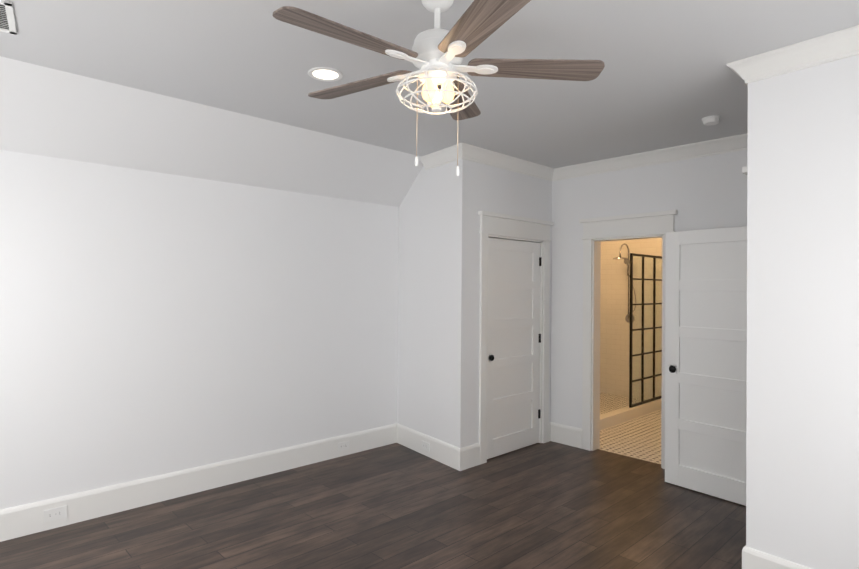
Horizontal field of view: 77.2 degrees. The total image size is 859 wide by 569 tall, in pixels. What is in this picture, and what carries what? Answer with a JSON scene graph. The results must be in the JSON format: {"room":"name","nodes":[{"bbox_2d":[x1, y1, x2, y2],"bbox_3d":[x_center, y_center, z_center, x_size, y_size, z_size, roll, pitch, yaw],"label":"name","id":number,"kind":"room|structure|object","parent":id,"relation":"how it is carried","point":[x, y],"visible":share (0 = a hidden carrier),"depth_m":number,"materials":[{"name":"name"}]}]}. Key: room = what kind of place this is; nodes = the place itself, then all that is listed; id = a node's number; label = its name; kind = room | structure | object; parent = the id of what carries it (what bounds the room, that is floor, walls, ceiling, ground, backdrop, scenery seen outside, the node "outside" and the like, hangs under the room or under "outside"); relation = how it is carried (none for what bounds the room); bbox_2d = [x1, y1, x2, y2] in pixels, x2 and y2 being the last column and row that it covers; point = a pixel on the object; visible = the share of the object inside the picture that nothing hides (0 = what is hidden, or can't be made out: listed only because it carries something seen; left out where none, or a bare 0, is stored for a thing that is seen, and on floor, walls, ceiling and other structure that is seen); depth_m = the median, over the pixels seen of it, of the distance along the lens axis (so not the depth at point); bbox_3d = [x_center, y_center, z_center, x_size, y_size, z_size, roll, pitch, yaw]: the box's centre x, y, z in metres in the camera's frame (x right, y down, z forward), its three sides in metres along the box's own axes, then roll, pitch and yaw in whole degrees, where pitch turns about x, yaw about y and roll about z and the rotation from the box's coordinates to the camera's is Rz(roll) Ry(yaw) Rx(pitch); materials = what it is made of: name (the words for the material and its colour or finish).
{"room":"empty bedroom","nodes":[
{"label":"empty bedroom","id":0,"kind":"room"},
{"bbox_2d":[0,150,398,509],"bbox_3d":[-0.611,0.200,5.298,8.940,2.800,0.120,1,-1,-44],"label":"wall","id":1,"kind":"structure","parent":0,"point":[152,324],"depth_m":3.99,"materials":[{"name":"white paint"}]},
{"bbox_2d":[0,426,383,541],"bbox_3d":[-2.013,1.484,3.868,4.665,0.190,0.016,1,-1,-44],"label":"baseboard","id":2,"kind":"structure","parent":1,"relation":"attached to","point":[21,520],"depth_m":3.97,"materials":[{"name":"white paint"}]},
{"bbox_2d":[44,505,66,522],"bbox_3d":[-2.412,1.481,3.471,0.124,0.076,0.008,1,-1,-44],"label":"electrical outlet","id":3,"kind":"object","parent":2,"relation":"attached to","point":[55,513],"visible":1,"depth_m":3.47,"materials":[{"name":"white plastic"}]},
{"bbox_2d":[338,441,348,451],"bbox_3d":[-0.797,1.505,5.009,0.124,0.076,0.008,1,-1,-44],"label":"electrical outlet","id":4,"kind":"object","parent":2,"relation":"attached to","point":[342,446],"visible":1,"depth_m":5.00,"materials":[{"name":"white plastic"}]},
{"bbox_2d":[0,56,422,206],"bbox_3d":[-1.834,-1.019,3.704,4.705,0.405,0.500,1,-1,-44],"label":"ceiling","id":5,"kind":"structure","parent":0,"point":[48,112],"depth_m":3.77,"materials":[{"name":"white paint"}]},
{"bbox_2d":[0,441,745,568],"bbox_3d":[0.019,1.635,2.570,6.120,0.100,4.940,1,-1,-44],"label":"floor","id":6,"kind":"structure","parent":0,"point":[551,505],"depth_m":3.59,"materials":[{"name":"brown wood"}]},
{"bbox_2d":[0,0,858,167],"bbox_3d":[0.057,-1.264,2.605,6.160,0.100,4.940,1,-1,-44],"label":"ceiling","id":7,"kind":"structure","parent":0,"point":[667,77],"depth_m":2.91,"materials":[{"name":"white paint"}]},
{"bbox_2d":[0,0,16,34],"bbox_3d":[-1.999,-1.227,2.435,0.190,0.010,0.350,1,-1,-35],"label":"ceiling vent","id":8,"kind":"object","parent":7,"relation":"in","point":[7,22],"visible":1,"depth_m":2.48,"materials":[{"name":"white metal"}]},
{"bbox_2d":[308,67,342,81],"bbox_3d":[-0.600,-1.212,3.105,0.200,0.008,0.200,1,-1,-44],"label":"recessed light","id":9,"kind":"object","parent":7,"relation":"in","point":[327,74],"visible":0.98,"depth_m":3.10,"materials":[{"name":"white plastic"}]},
{"bbox_2d":[273,0,604,175],"bbox_3d":[-0.008,-0.835,2.230,1.320,0.766,1.351,1,-1,-44],"label":"ceiling fan light","id":10,"kind":"object","parent":7,"relation":"hanging from","point":[436,54],"visible":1,"depth_m":2.19,"materials":[{"name":"white"}]},
{"bbox_2d":[702,116,720,125],"bbox_3d":[2.017,-1.170,3.851,0.124,0.040,0.124,1,-1,-44],"label":"smoke detector","id":11,"kind":"object","parent":7,"relation":"attached to","point":[710,120],"visible":0.98,"depth_m":3.82,"materials":[{"name":"white plastic"}]},
{"bbox_2d":[397,159,471,447],"bbox_3d":[0.021,0.204,5.113,0.119,2.800,1.048,1,-1,-35],"label":"wall","id":12,"kind":"structure","parent":0,"point":[434,316],"depth_m":4.95,"materials":[{"name":"white paint"}]},
{"bbox_2d":[384,423,475,470],"bbox_3d":[-0.018,1.508,5.044,0.184,0.190,1.006,1,-1,-44],"label":"baseboard","id":13,"kind":"structure","parent":12,"relation":"attached to","point":[460,459],"depth_m":4.94,"materials":[{"name":"white paint"}]},
{"bbox_2d":[421,146,453,169],"bbox_3d":[0.080,-1.143,4.867,0.176,0.109,0.540,1,-1,-44],"label":"crown molding","id":14,"kind":"structure","parent":12,"relation":"attached to","point":[443,156],"depth_m":4.88,"materials":[{"name":"white paint"}]},
{"bbox_2d":[470,161,551,444],"bbox_3d":[0.772,0.210,5.206,1.245,2.800,0.120,1,-1,-44],"label":"wall","id":15,"kind":"structure","parent":0,"point":[499,190],"depth_m":4.92,"materials":[{"name":"white paint"}]},
{"bbox_2d":[453,142,552,180],"bbox_3d":[0.737,-1.137,5.033,1.358,0.109,0.082,1,-1,-44],"label":"crown molding","id":16,"kind":"structure","parent":15,"relation":"attached to","point":[469,152],"depth_m":4.96,"materials":[{"name":"white paint"}]},
{"bbox_2d":[487,237,541,458],"bbox_3d":[0.810,0.588,5.211,0.856,2.030,0.097,1,-1,-44],"label":"closet door","id":17,"kind":"structure","parent":15,"relation":"in","point":[513,363],"depth_m":5.20,"materials":[{"name":"white paint"}]},
{"bbox_2d":[478,211,553,464],"bbox_3d":[0.790,0.581,5.224,0.885,2.060,0.120,1,-1,-44],"label":"door frame","id":18,"kind":"structure","parent":15,"relation":"attached to","point":[541,321],"depth_m":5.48,"materials":[{"name":"white paint"}]},
{"bbox_2d":[599,393,660,463],"bbox_3d":[2.573,1.683,6.370,2.820,0.100,2.720,1,-1,-44],"label":"floor","id":19,"kind":"structure","parent":0,"point":[639,437],"depth_m":5.83,"materials":[{"name":"white tile"}]},
{"bbox_2d":[600,399,660,429],"bbox_3d":[2.372,1.573,6.524,2.660,0.120,0.120,1,-1,-44],"label":"curb","id":20,"kind":"object","parent":19,"relation":"on","point":[616,417],"visible":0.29,"depth_m":6.46,"materials":[{"name":"white paint"}]},
{"bbox_2d":[629,253,661,407],"bbox_3d":[2.836,0.570,6.966,1.000,1.900,0.024,1,-1,-44],"label":"shower panel","id":21,"kind":"object","parent":20,"relation":"on","point":[642,329],"visible":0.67,"depth_m":6.84,"materials":[{"name":"clear glass"}]},
{"bbox_2d":[600,238,661,399],"bbox_3d":[3.562,0.248,7.311,0.120,2.800,2.720,1,-1,-44],"label":"wall","id":22,"kind":"structure","parent":0,"point":[614,347],"depth_m":7.93,"materials":[{"name":"tile"}]},
{"bbox_2d":[613,243,635,322],"bbox_3d":[2.800,-0.016,7.730,0.420,1.161,0.209,1,-1,-37],"label":"shower head","id":23,"kind":"object","parent":22,"relation":"attached to","point":[627,263],"visible":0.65,"depth_m":7.81},
{"bbox_2d":[550,150,746,428],"bbox_3d":[2.228,0.218,4.674,0.130,2.800,4.700,1,-1,-44],"label":"wall","id":24,"kind":"structure","parent":0,"point":[705,192],"depth_m":5.19,"materials":[{"name":"white paint"}]},
{"bbox_2d":[548,422,581,448],"bbox_3d":[1.372,1.522,5.436,0.030,0.190,0.375,1,-1,-44],"label":"baseboard","id":25,"kind":"structure","parent":24,"relation":"attached to","point":[559,433],"depth_m":5.43,"materials":[{"name":"white paint"}]},
{"bbox_2d":[579,210,677,468],"bbox_3d":[1.854,0.488,5.026,0.180,2.260,0.935,1,-1,-44],"label":"door frame","id":26,"kind":"structure","parent":24,"relation":"attached to","point":[649,223],"depth_m":5.24,"materials":[{"name":"white paint"}]},
{"bbox_2d":[553,133,747,180],"bbox_3d":[2.022,-1.129,4.758,0.082,0.109,2.255,1,-1,-44],"label":"crown molding","id":27,"kind":"structure","parent":24,"relation":"attached to","point":[735,143],"depth_m":4.77,"materials":[{"name":"white paint"}]},
{"bbox_2d":[746,55,858,568],"bbox_3d":[2.219,0.201,2.404,0.120,2.800,1.435,1,-1,-40],"label":"wall","id":28,"kind":"structure","parent":0,"point":[802,465],"depth_m":2.71,"materials":[{"name":"white paint"}]},
{"bbox_2d":[726,62,748,85],"bbox_3d":[2.185,-1.137,3.411,1.500,0.109,0.082,1,-1,-44],"label":"crown molding","id":29,"kind":"structure","parent":28,"relation":"attached to","point":[730,65],"depth_m":2.92,"materials":[{"name":"white paint"}]},
{"bbox_2d":[742,545,810,568],"bbox_3d":[2.156,1.505,2.369,0.126,0.190,1.421,1,-1,-44],"label":"baseboard","id":30,"kind":"structure","parent":28,"relation":"attached to","point":[751,558],"depth_m":2.82,"materials":[{"name":"white paint"}]},
{"bbox_2d":[733,25,858,82],"bbox_3d":[2.158,-1.145,2.343,0.167,0.109,1.422,1,-1,-44],"label":"crown molding","id":31,"kind":"structure","parent":28,"relation":"attached to","point":[831,47],"depth_m":2.69,"materials":[{"name":"white paint"}]},
{"bbox_3d":[2.352,0.210,3.431,1.405,2.800,0.120,1,-1,-44],"label":"wall","id":32,"kind":"structure","parent":0,"visible":0},
{"bbox_2d":[742,166,746,174],"bbox_3d":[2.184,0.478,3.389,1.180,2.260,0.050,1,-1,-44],"label":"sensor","id":33,"kind":"structure","parent":32,"relation":"attached to","point":[744,170],"depth_m":3.00,"materials":[{"name":"white paint"}]},
{"bbox_3d":[2.242,0.578,3.327,0.940,2.060,0.120,1,-1,-44],"label":"door frame","id":34,"kind":"structure","parent":0,"visible":0},
{"bbox_2d":[665,226,746,505],"bbox_3d":[2.221,0.590,4.047,0.158,2.030,0.906,1,-1,-44],"label":"entry door","id":35,"kind":"structure","parent":34,"relation":"attached to","point":[706,363],"depth_m":4.13,"materials":[{"name":"white paint"}]}
]}

